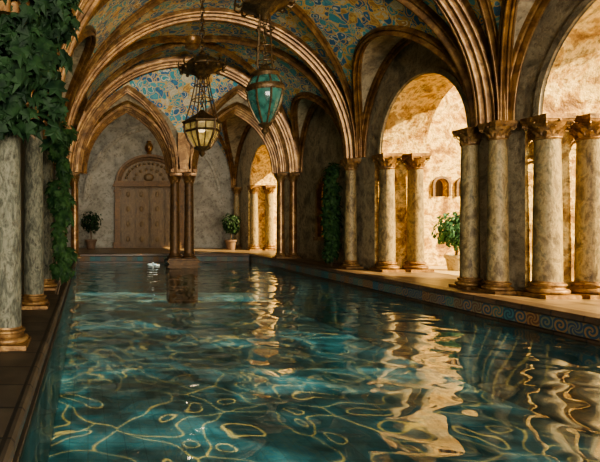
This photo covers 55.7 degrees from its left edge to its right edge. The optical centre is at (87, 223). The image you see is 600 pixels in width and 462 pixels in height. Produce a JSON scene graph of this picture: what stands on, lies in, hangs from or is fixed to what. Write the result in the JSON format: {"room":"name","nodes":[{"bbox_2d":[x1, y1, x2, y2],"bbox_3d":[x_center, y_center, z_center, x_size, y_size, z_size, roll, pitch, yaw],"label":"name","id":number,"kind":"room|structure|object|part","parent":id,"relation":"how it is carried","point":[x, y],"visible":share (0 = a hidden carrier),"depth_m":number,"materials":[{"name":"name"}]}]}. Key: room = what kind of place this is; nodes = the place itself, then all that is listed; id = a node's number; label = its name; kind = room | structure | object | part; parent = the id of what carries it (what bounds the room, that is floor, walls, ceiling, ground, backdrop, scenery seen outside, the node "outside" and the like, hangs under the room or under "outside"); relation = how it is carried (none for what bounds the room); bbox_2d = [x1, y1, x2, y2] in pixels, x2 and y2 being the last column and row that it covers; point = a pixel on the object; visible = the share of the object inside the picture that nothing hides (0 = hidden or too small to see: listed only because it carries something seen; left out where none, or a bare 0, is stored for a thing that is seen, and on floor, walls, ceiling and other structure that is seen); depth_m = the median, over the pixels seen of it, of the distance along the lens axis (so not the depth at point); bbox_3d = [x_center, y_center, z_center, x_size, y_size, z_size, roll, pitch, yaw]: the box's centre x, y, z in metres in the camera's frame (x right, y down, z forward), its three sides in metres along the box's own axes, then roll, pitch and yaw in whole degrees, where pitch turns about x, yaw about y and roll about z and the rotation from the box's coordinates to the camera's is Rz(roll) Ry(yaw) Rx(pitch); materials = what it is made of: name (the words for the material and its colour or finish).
{"room":"spa","nodes":[
{"label":"spa","id":0,"kind":"room"},
{"bbox_2d":[20,136,54,294],"bbox_3d":[-1.375,-2.830,14.550,0.450,8.240,25.300,0,0,0],"label":"wall","id":1,"kind":"structure","parent":0,"point":[22,145],"depth_m":8.78,"materials":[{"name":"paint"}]},
{"bbox_2d":[67,113,233,247],"bbox_3d":[3.800,-2.930,27.400,10.800,8.440,0.400,0,0,0],"label":"wall","id":2,"kind":"structure","parent":0,"point":[209,232],"depth_m":27.20,"materials":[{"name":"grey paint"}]},
{"bbox_2d":[113,141,184,247],"bbox_3d":[3.300,-1.595,27.040,3.920,5.770,0.520,0,0,0],"label":"door","id":3,"kind":"structure","parent":2,"relation":"in","point":[141,191],"depth_m":27.00,"materials":[{"name":"brown wood"}]},
{"bbox_2d":[83,124,223,198],"bbox_3d":[3.550,-3.420,27.150,7.600,4.159,0.350,0,0,0],"label":"rib","id":4,"kind":"object","parent":2,"relation":"attached to","point":[207,156],"visible":0.7,"depth_m":27.01,"materials":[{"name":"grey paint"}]},
{"bbox_2d":[107,68,243,173],"bbox_3d":[3.425,-4.430,18.900,9.150,5.040,0.440,0,0,0],"label":"wall","id":5,"kind":"structure","parent":0,"point":[170,91],"depth_m":18.68,"materials":[{"name":"multicoloured tile"}]},
{"bbox_2d":[80,104,171,173],"bbox_3d":[1.450,-3.204,18.900,3.600,2.611,0.700,0,0,0],"label":"rib","id":6,"kind":"object","parent":5,"relation":"attached to","point":[134,112],"visible":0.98,"depth_m":18.68,"materials":[{"name":"brown stone"}]},
{"bbox_2d":[75,85,179,172],"bbox_3d":[1.450,-3.506,18.500,3.840,3.208,0.340,0,0,0],"label":"rib","id":7,"kind":"object","parent":5,"relation":"attached to","point":[123,91],"visible":1,"depth_m":18.35,"materials":[{"name":"brown stone"}]},
{"bbox_2d":[93,100,162,132],"bbox_3d":[1.450,-3.245,18.554,3.742,2.671,0.171,0,0,0],"label":"rib","id":8,"kind":"object","parent":5,"relation":"attached to","point":[143,110],"visible":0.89,"depth_m":18.49,"materials":[{"name":"brown stone"}]},
{"bbox_2d":[96,93,177,145],"bbox_3d":[1.450,-3.436,18.640,4.499,3.048,0.160,0,0,0],"label":"rib","id":9,"kind":"object","parent":5,"relation":"attached to","point":[127,96],"visible":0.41,"depth_m":18.56,"materials":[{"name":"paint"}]},
{"bbox_2d":[170,133,196,172],"bbox_3d":[3.540,-2.630,18.765,0.980,1.440,0.870,0,0,0],"label":"rib","id":10,"kind":"object","parent":5,"relation":"attached to","point":[183,146],"visible":0.75,"depth_m":18.33,"materials":[{"name":"brown stone"}]},
{"bbox_2d":[69,56,300,172],"bbox_3d":[3.500,-4.030,18.550,8.600,4.260,0.400,0,0,0],"label":"rib","id":11,"kind":"object","parent":5,"relation":"attached to","point":[232,73],"visible":0.69,"depth_m":18.38,"materials":[{"name":"brown stone"}]},
{"bbox_2d":[96,35,290,124],"bbox_3d":[3.500,-4.107,16.825,9.574,4.406,0.180,0,0,-23],"label":"rib","id":12,"kind":"object","parent":5,"relation":"attached to","point":[167,38],"visible":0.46,"depth_m":16.52,"materials":[{"name":"brown stone"}]},
{"bbox_2d":[85,35,343,158],"bbox_3d":[3.500,-4.107,16.825,9.574,4.406,0.180,0,0,23],"label":"rib","id":13,"kind":"object","parent":5,"relation":"attached to","point":[278,53],"visible":0.64,"depth_m":16.22,"materials":[{"name":"brown stone"}]},
{"bbox_2d":[195,105,279,173],"bbox_3d":[5.525,-3.180,18.900,3.450,2.561,0.700,0,0,0],"label":"rib","id":14,"kind":"object","parent":5,"relation":"attached to","point":[240,112],"visible":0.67,"depth_m":18.68,"materials":[{"name":"brown stone"}]},
{"bbox_2d":[188,85,288,172],"bbox_3d":[5.525,-3.506,18.500,3.690,3.208,0.340,0,0,0],"label":"rib","id":15,"kind":"object","parent":5,"relation":"attached to","point":[277,136],"visible":0.54,"depth_m":18.35,"materials":[{"name":"brown stone"}]},
{"bbox_2d":[214,102,272,136],"bbox_3d":[5.525,-3.220,18.554,3.593,2.621,0.171,0,0,0],"label":"rib","id":16,"kind":"object","parent":5,"relation":"attached to","point":[247,108],"visible":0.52,"depth_m":18.49,"materials":[{"name":"brown stone"}]},
{"bbox_2d":[207,93,287,172],"bbox_3d":[5.525,-3.411,18.640,4.349,2.998,0.160,0,0,0],"label":"rib","id":17,"kind":"object","parent":5,"relation":"attached to","point":[237,98],"visible":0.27,"depth_m":18.56,"materials":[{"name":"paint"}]},
{"bbox_2d":[273,178,276,246],"bbox_3d":[11.100,-2.130,26.800,3.800,6.840,0.400,0,0,0],"label":"wall","id":18,"kind":"structure","parent":0,"point":[274,190],"depth_m":26.60,"materials":[{"name":"paint"}]},
{"bbox_2d":[62,0,534,161],"bbox_3d":[3.425,-4.085,14.550,9.150,4.350,25.300,0,0,0],"label":"ceiling","id":19,"kind":"structure","parent":0,"point":[343,23],"depth_m":13.65,"materials":[{"name":"stone"}]},
{"bbox_2d":[0,0,29,18],"bbox_3d":[3.500,-4.106,4.720,8.800,4.408,0.500,0,0,0],"label":"rib","id":20,"kind":"object","parent":19,"relation":"attached to","point":[4,9],"visible":0.31,"depth_m":4.53,"materials":[{"name":"beige stone"}]},
{"bbox_2d":[44,0,83,121],"bbox_3d":[3.500,-4.107,7.200,9.895,4.406,0.180,0,0,27],"label":"rib","id":21,"kind":"object","parent":19,"relation":"attached to","point":[81,1],"visible":0.08,"depth_m":9.11,"materials":[{"name":"brown stone"}]},
{"bbox_2d":[61,25,95,128],"bbox_3d":[-0.373,-3.309,12.200,1.157,2.812,4.729,0,0,0],"label":"rib","id":22,"kind":"object","parent":19,"relation":"attached to","point":[89,32],"visible":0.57,"depth_m":13.15,"materials":[{"name":"brown stone"}]},
{"bbox_2d":[73,93,87,129],"bbox_3d":[-0.474,-3.162,16.825,0.946,2.516,3.982,0,0,0],"label":"rib","id":23,"kind":"object","parent":19,"relation":"attached to","point":[85,100],"visible":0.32,"depth_m":17.63,"materials":[{"name":"brown stone"}]},
{"bbox_2d":[183,35,200,50],"bbox_3d":[3.500,-6.050,16.825,0.600,0.420,0.600,0,0,0],"label":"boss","id":24,"kind":"object","parent":19,"relation":"attached to","point":[192,43],"visible":0.94,"depth_m":16.62,"materials":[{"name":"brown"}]},
{"bbox_2d":[177,0,226,156],"bbox_3d":[2.740,-3.932,12.001,1.196,4.643,1.193,0,0,0],"label":"hanging lantern","id":25,"kind":"object","parent":19,"relation":"hanging from","point":[201,130],"visible":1,"depth_m":11.81,"materials":[{"name":"brown metal"}]},
{"bbox_3d":[2.740,-2.130,12.000,0.830,0.600,0.719,0,0,0],"label":"glass pane","id":26,"kind":"part","parent":25,"relation":"part of","materials":[{"name":"yellow glass"}]},
{"bbox_3d":[2.740,-2.170,12.000,0.980,1.120,0.849,0,0,0],"label":"frame","id":27,"kind":"part","parent":25,"relation":"part of","materials":[{"name":"brown metal"}]},
{"bbox_3d":[2.740,-3.820,12.001,1.196,0.660,1.193,0,0,0],"label":"crown","id":28,"kind":"part","parent":25,"relation":"part of","materials":[{"name":"brown metal"}]},
{"bbox_3d":[2.740,-5.159,12.000,0.234,2.188,0.222,0,0,0],"label":"chain","id":29,"kind":"part","parent":25,"relation":"part of","materials":[{"name":"brown metal"}]},
{"bbox_2d":[66,7,354,158],"bbox_3d":[3.500,-4.106,14.700,8.800,4.408,0.500,0,0,0],"label":"rib","id":30,"kind":"object","parent":19,"relation":"attached to","point":[300,48],"visible":0.82,"depth_m":14.54,"materials":[{"name":"brown stone"}]},
{"bbox_2d":[85,0,360,157],"bbox_3d":[3.500,-4.107,12.200,9.895,4.406,0.180,0,0,-27],"label":"rib","id":31,"kind":"object","parent":19,"relation":"attached to","point":[296,9],"visible":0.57,"depth_m":13.78,"materials":[{"name":"brown stone"}]},
{"bbox_2d":[218,134,233,188],"bbox_3d":[3.500,-4.106,23.050,11.852,4.408,0.180,0,0,-42],"label":"rib","id":32,"kind":"object","parent":19,"relation":"attached to","point":[219,137],"visible":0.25,"depth_m":26.45,"materials":[{"name":"brown stone"}]},
{"bbox_2d":[222,119,234,187],"bbox_3d":[7.147,-3.552,23.050,1.633,3.304,8.109,0,0,0],"label":"rib","id":33,"kind":"object","parent":19,"relation":"attached to","point":[224,123],"visible":0.4,"depth_m":25.98,"materials":[{"name":"brown stone"}]},
{"bbox_2d":[233,0,295,137],"bbox_3d":[2.830,-3.813,8.000,0.993,4.886,0.992,0,0,0],"label":"hanging lantern","id":34,"kind":"object","parent":19,"relation":"hanging from","point":[264,91],"visible":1,"depth_m":7.87,"materials":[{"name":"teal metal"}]},
{"bbox_3d":[2.830,-3.550,8.000,0.993,0.580,0.992,0,0,0],"label":"crown","id":35,"kind":"part","parent":34,"relation":"part of","materials":[{"name":"brown metal"}]},
{"bbox_3d":[2.829,-1.960,7.999,0.606,1.180,0.607,0,0,0],"label":"frame","id":36,"kind":"part","parent":34,"relation":"part of","materials":[{"name":"brown metal"}]},
{"bbox_3d":[2.830,-1.960,8.000,0.563,0.780,0.563,0,0,0],"label":"lamp shade","id":37,"kind":"part","parent":34,"relation":"part of","materials":[{"name":"green glass"}]},
{"bbox_2d":[44,0,496,126],"bbox_3d":[3.500,-4.106,9.700,8.800,4.408,0.480,0,0,0],"label":"rib","id":38,"kind":"object","parent":19,"relation":"attached to","point":[469,34],"visible":0.71,"depth_m":9.57,"materials":[{"name":"brown stone"}]},
{"bbox_2d":[66,0,474,128],"bbox_3d":[3.500,-4.107,12.200,9.895,4.406,0.180,0,0,27],"label":"rib","id":39,"kind":"object","parent":19,"relation":"attached to","point":[438,26],"visible":0.68,"depth_m":10.33,"materials":[{"name":"brown stone"}]},
{"bbox_2d":[291,92,339,172],"bbox_3d":[7.474,-3.162,16.825,0.946,2.516,3.982,0,0,0],"label":"rib","id":40,"kind":"object","parent":19,"relation":"attached to","point":[318,100],"visible":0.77,"depth_m":16.79,"materials":[{"name":"brown stone"}]},
{"bbox_2d":[352,25,472,157],"bbox_3d":[7.373,-3.309,12.200,1.157,2.812,4.729,0,0,0],"label":"rib","id":41,"kind":"object","parent":19,"relation":"attached to","point":[430,42],"visible":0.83,"depth_m":11.91,"materials":[{"name":"brown stone"}]},
{"bbox_2d":[477,0,506,119],"bbox_3d":[3.500,-4.107,7.200,9.895,4.406,0.180,0,0,-27],"label":"rib","id":42,"kind":"object","parent":19,"relation":"attached to","point":[485,6],"visible":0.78,"depth_m":9.24,"materials":[{"name":"brown stone"}]},
{"bbox_2d":[497,0,518,119],"bbox_3d":[7.373,-3.309,7.200,1.157,2.812,4.729,0,0,0],"label":"rib","id":43,"kind":"object","parent":19,"relation":"attached to","point":[508,12],"visible":0.89,"depth_m":9.10,"materials":[{"name":"brown stone"}]},
{"bbox_2d":[0,248,599,364],"bbox_3d":[10.000,1.571,13.000,32.000,0.558,42.000,0,0,0],"label":"floor","id":44,"kind":"structure","parent":0,"point":[434,278],"depth_m":12.54,"materials":[{"name":"stone"}]},
{"bbox_2d":[0,133,30,350],"bbox_3d":[-0.860,-0.310,5.300,0.465,3.200,0.465,0,0,0],"label":"column","id":45,"kind":"structure","parent":44,"relation":"on","point":[13,337],"depth_m":5.16,"materials":[{"name":"grey stone"}]},
{"bbox_2d":[0,0,83,152],"bbox_3d":[-0.608,-1.715,4.918,1.205,1.966,0.934,0,0,-17],"label":"ivy","id":46,"kind":"object","parent":45,"relation":"hanging from","point":[30,61],"visible":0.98,"depth_m":4.77,"materials":[{"name":"green plant"}]},
{"bbox_2d":[22,102,49,309],"bbox_3d":[-0.840,-0.310,7.750,0.465,3.200,0.465,0,0,0],"label":"column","id":47,"kind":"structure","parent":44,"relation":"on","point":[33,298],"depth_m":7.62,"materials":[{"name":"grey stone"}]},
{"bbox_2d":[43,130,57,290],"bbox_3d":[-0.840,-0.310,9.900,0.465,3.200,0.465,0,0,0],"label":"column","id":48,"kind":"structure","parent":44,"relation":"on","point":[49,284],"depth_m":9.76,"materials":[{"name":"grey stone"}]},
{"bbox_2d":[53,161,64,264],"bbox_3d":[-0.840,-0.310,14.700,0.465,3.200,0.465,0,0,0],"label":"column","id":49,"kind":"structure","parent":44,"relation":"on","point":[54,164],"depth_m":14.61,"materials":[{"name":"grey stone"}]},
{"bbox_2d":[81,210,102,248],"bbox_3d":[0.191,0.297,25.569,1.215,1.986,1.134,0,0,0],"label":"potted tree","id":50,"kind":"object","parent":44,"relation":"on","point":[90,243],"visible":0.99,"depth_m":25.39,"materials":[{"name":"green plant"}]},
{"bbox_3d":[0.150,1.040,25.600,0.616,0.500,0.616,0,0,0],"label":"pot","id":51,"kind":"part","parent":50,"relation":"part of","materials":[{"name":"ceramic"}]},
{"bbox_2d":[220,213,241,249],"bbox_3d":[7.203,0.377,25.204,1.039,1.826,1.104,0,0,0],"label":"potted tree","id":52,"kind":"object","parent":44,"relation":"on","point":[233,222],"visible":1,"depth_m":25.00,"materials":[{"name":"green plant"}]},
{"bbox_3d":[7.200,1.040,25.200,0.616,0.500,0.616,0,0,0],"label":"pot","id":53,"kind":"part","parent":52,"relation":"part of","materials":[{"name":"ceramic"}]},
{"bbox_2d":[232,187,241,248],"bbox_3d":[7.800,-0.310,26.200,0.495,3.200,0.495,0,0,0],"label":"column","id":54,"kind":"structure","parent":44,"relation":"on","point":[236,190],"depth_m":26.06,"materials":[{"name":"stone"}]},
{"bbox_2d":[246,185,261,249],"bbox_3d":[8.200,-0.310,24.700,0.615,3.200,0.615,0,0,0],"label":"column","id":55,"kind":"structure","parent":44,"relation":"on","point":[254,189],"depth_m":24.52,"materials":[{"name":"stone"}]},
{"bbox_2d":[261,185,275,249],"bbox_3d":[8.950,-0.310,24.700,0.615,3.200,0.615,0,0,0],"label":"column","id":56,"kind":"structure","parent":44,"relation":"on","point":[268,189],"depth_m":24.52,"materials":[{"name":"stone"}]},
{"bbox_2d":[272,173,288,258],"bbox_3d":[7.280,-0.310,18.900,0.450,3.200,0.450,0,0,0],"label":"column","id":57,"kind":"structure","parent":44,"relation":"on","point":[280,223],"depth_m":18.78,"materials":[{"name":"brown stone"}]},
{"bbox_2d":[287,173,301,258],"bbox_3d":[7.750,-0.310,18.900,0.450,3.200,0.450,0,0,0],"label":"column","id":58,"kind":"structure","parent":44,"relation":"on","point":[292,177],"depth_m":18.78,"materials":[{"name":"brown stone"}]},
{"bbox_2d":[20,263,599,461],"bbox_3d":[3.250,2.410,10.900,8.100,1.480,21.800,0,0,0],"label":"swimming pool","id":59,"kind":"object","parent":44,"relation":"in","point":[202,392],"visible":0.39,"depth_m":8.45,"materials":[{"name":"liquid"}]},
{"bbox_2d":[0,259,76,461],"bbox_3d":[-0.620,1.478,10.900,0.360,0.385,21.800,0,0,0],"label":"floor","id":60,"kind":"structure","parent":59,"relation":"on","point":[22,373],"depth_m":4.39,"materials":[{"name":"stone"}]},
{"bbox_2d":[45,122,77,294],"bbox_3d":[-0.467,-0.259,8.910,0.650,3.066,0.702,0,0,0],"label":"climbing ivy","id":61,"kind":"object","parent":60,"relation":"on","point":[59,198],"visible":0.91,"depth_m":8.79,"materials":[{"name":"green plant"}]},
{"bbox_2d":[71,173,80,258],"bbox_3d":[-0.500,-0.310,18.900,0.450,3.200,0.450,0,0,0],"label":"column","id":62,"kind":"structure","parent":60,"relation":"on","point":[74,182],"depth_m":18.78,"materials":[{"name":"brown stone"}]},
{"bbox_2d":[78,253,249,262],"bbox_3d":[3.250,1.478,21.620,7.360,0.385,0.360,0,0,0],"label":"pool coping","id":63,"kind":"object","parent":59,"relation":"on","point":[85,257],"visible":0.67,"depth_m":21.51,"materials":[{"name":"stone"}]},
{"bbox_2d":[164,259,200,302],"bbox_3d":[3.550,2.150,18.900,1.240,1.600,0.820,0,0,0],"label":"pedestal","id":64,"kind":"object","parent":59,"relation":"on","point":[170,263],"visible":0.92,"depth_m":18.58,"materials":[{"name":"brown stone"}]},
{"bbox_2d":[166,173,182,259],"bbox_3d":[3.280,-0.280,18.900,0.555,3.260,0.555,0,0,0],"label":"column","id":65,"kind":"structure","parent":64,"relation":"on","point":[174,178],"depth_m":18.74,"materials":[{"name":"brown stone"}]},
{"bbox_2d":[182,173,197,259],"bbox_3d":[3.820,-0.280,18.900,0.555,3.260,0.555,0,0,0],"label":"column","id":66,"kind":"structure","parent":64,"relation":"on","point":[188,178],"depth_m":18.74,"materials":[{"name":"brown stone"}]},
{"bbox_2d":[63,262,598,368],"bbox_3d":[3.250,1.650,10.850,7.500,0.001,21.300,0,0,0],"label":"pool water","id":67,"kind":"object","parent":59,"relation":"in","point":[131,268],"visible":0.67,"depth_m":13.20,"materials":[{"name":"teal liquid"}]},
{"bbox_2d":[248,253,599,345],"bbox_3d":[7.120,1.478,10.900,0.360,0.385,21.800,0,0,0],"label":"pool coping","id":68,"kind":"object","parent":59,"relation":"on","point":[581,326],"visible":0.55,"depth_m":9.21,"materials":[{"name":"stone"}]},
{"bbox_2d":[318,163,343,264],"bbox_3d":[7.569,-0.309,15.542,0.736,3.207,0.772,0,0,30],"label":"climbing shrub","id":69,"kind":"object","parent":44,"relation":"on","point":[330,222],"visible":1,"depth_m":15.35,"materials":[{"name":"green plant"}]},
{"bbox_2d":[338,158,363,268],"bbox_3d":[7.720,-0.310,14.700,0.495,3.200,0.495,0,0,0],"label":"column","id":70,"kind":"structure","parent":44,"relation":"on","point":[350,261],"depth_m":14.57,"materials":[{"name":"stone"}]},
{"bbox_2d":[369,153,404,271],"bbox_3d":[8.170,-0.310,13.670,0.615,3.200,0.615,0,0,0],"label":"column","id":71,"kind":"structure","parent":44,"relation":"on","point":[386,164],"depth_m":13.50,"materials":[{"name":"stone"}]},
{"bbox_2d":[400,153,433,271],"bbox_3d":[8.950,-0.310,13.670,0.615,3.200,0.615,0,0,0],"label":"column","id":72,"kind":"structure","parent":44,"relation":"on","point":[415,164],"depth_m":13.50,"materials":[{"name":"stone"}]},
{"bbox_2d":[431,210,459,270],"bbox_3d":[10.300,0.447,13.985,1.124,1.686,1.134,0,0,0],"label":"potted tree","id":73,"kind":"object","parent":44,"relation":"on","point":[447,231],"visible":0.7,"depth_m":13.88,"materials":[{"name":"green plant"}]},
{"bbox_3d":[10.300,1.080,14.000,0.572,0.420,0.572,0,0,0],"label":"pot","id":74,"kind":"part","parent":73,"relation":"part of","materials":[{"name":"ceramic"}]},
{"bbox_2d":[449,127,485,289],"bbox_3d":[7.680,-0.310,10.060,0.495,3.200,0.495,0,0,0],"label":"column","id":75,"kind":"structure","parent":44,"relation":"on","point":[470,138],"depth_m":9.93,"materials":[{"name":"stone"}]},
{"bbox_2d":[474,120,517,293],"bbox_3d":[7.700,-0.310,9.400,0.495,3.200,0.495,0,0,0],"label":"column","id":76,"kind":"structure","parent":44,"relation":"on","point":[497,133],"depth_m":9.27,"materials":[{"name":"stone"}]},
{"bbox_2d":[516,113,581,298],"bbox_3d":[8.140,-0.310,8.860,0.615,3.200,0.615,0,0,0],"label":"column","id":77,"kind":"structure","parent":44,"relation":"on","point":[547,129],"depth_m":8.71,"materials":[{"name":"stone"}]},
{"bbox_2d":[565,113,599,298],"bbox_3d":[8.900,-0.310,8.860,0.615,3.200,0.615,0,0,0],"label":"column","id":78,"kind":"structure","parent":44,"relation":"on","point":[586,127],"depth_m":8.74,"materials":[{"name":"stone"}]},
{"bbox_2d":[237,0,599,290],"bbox_3d":[8.600,-2.830,14.550,1.200,8.240,25.300,0,0,0],"label":"wall","id":79,"kind":"structure","parent":0,"point":[572,85],"depth_m":12.63,"materials":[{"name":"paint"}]},
{"bbox_2d":[233,124,250,186],"bbox_3d":[7.900,-3.531,23.050,0.200,3.258,7.960,0,0,0],"label":"rib","id":80,"kind":"object","parent":79,"relation":"attached to","point":[248,126],"visible":0.37,"depth_m":26.14,"materials":[{"name":"brown stone"}]},
{"bbox_2d":[249,142,276,184],"bbox_3d":[7.995,-2.830,22.900,0.090,1.840,3.680,0,0,0],"label":"rib","id":81,"kind":"object","parent":79,"relation":"attached to","point":[261,143],"visible":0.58,"depth_m":24.16,"materials":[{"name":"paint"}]},
{"bbox_2d":[299,102,317,172],"bbox_3d":[7.900,-3.132,16.825,0.200,2.455,3.810,0,0,0],"label":"rib","id":82,"kind":"object","parent":79,"relation":"attached to","point":[313,106],"visible":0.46,"depth_m":18.18,"materials":[{"name":"brown stone"}]},
{"bbox_2d":[313,176,324,240],"bbox_3d":[8.025,-0.530,16.900,0.250,2.200,1.300,0,0,0],"label":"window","id":83,"kind":"structure","parent":79,"relation":"in","point":[319,192],"depth_m":17.32,"materials":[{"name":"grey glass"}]},
{"bbox_2d":[362,38,412,157],"bbox_3d":[7.900,-3.282,12.200,0.200,2.756,4.560,0,0,0],"label":"rib","id":84,"kind":"object","parent":79,"relation":"attached to","point":[402,43],"visible":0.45,"depth_m":13.69,"materials":[{"name":"brown stone"}]},
{"bbox_2d":[377,67,469,153],"bbox_3d":[7.995,-2.810,12.050,0.090,1.800,3.380,0,0,0],"label":"rib","id":85,"kind":"object","parent":79,"relation":"attached to","point":[453,79],"visible":0.83,"depth_m":11.91,"materials":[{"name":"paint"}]},
{"bbox_2d":[509,0,550,119],"bbox_3d":[7.900,-3.282,7.200,0.200,2.756,4.560,0,0,0],"label":"rib","id":86,"kind":"object","parent":79,"relation":"attached to","point":[525,35],"visible":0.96,"depth_m":9.04,"materials":[{"name":"brown stone"}]},
{"bbox_2d":[533,0,594,115],"bbox_3d":[7.995,-2.905,6.975,0.090,1.990,3.930,0,0,0],"label":"rib","id":87,"kind":"object","parent":79,"relation":"attached to","point":[538,97],"visible":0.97,"depth_m":8.57,"materials":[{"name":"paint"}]},
{"bbox_2d":[423,86,466,265],"bbox_3d":[11.850,-2.030,15.700,5.300,6.640,0.400,0,0,0],"label":"wall","id":88,"kind":"structure","parent":0,"point":[445,158],"depth_m":15.50,"materials":[{"name":"paint"}]},
{"bbox_2d":[435,180,442,196],"bbox_3d":[10.930,-1.130,15.700,0.420,0.560,0.001,0,0,0],"label":"window","id":89,"kind":"structure","parent":88,"relation":"in","point":[438,186],"depth_m":15.70,"materials":[{"name":"brown wood"}]},
{"bbox_2d":[432,176,450,196],"bbox_3d":[10.930,-1.165,15.470,0.560,0.630,0.080,0,0,0],"label":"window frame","id":90,"kind":"structure","parent":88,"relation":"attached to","point":[446,179],"depth_m":15.43,"materials":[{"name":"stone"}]},
{"bbox_2d":[455,178,459,196],"bbox_3d":[11.660,-1.165,15.470,0.560,0.630,0.080,0,0,0],"label":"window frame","id":91,"kind":"structure","parent":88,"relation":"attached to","point":[458,179],"depth_m":15.44,"materials":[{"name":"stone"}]}
]}

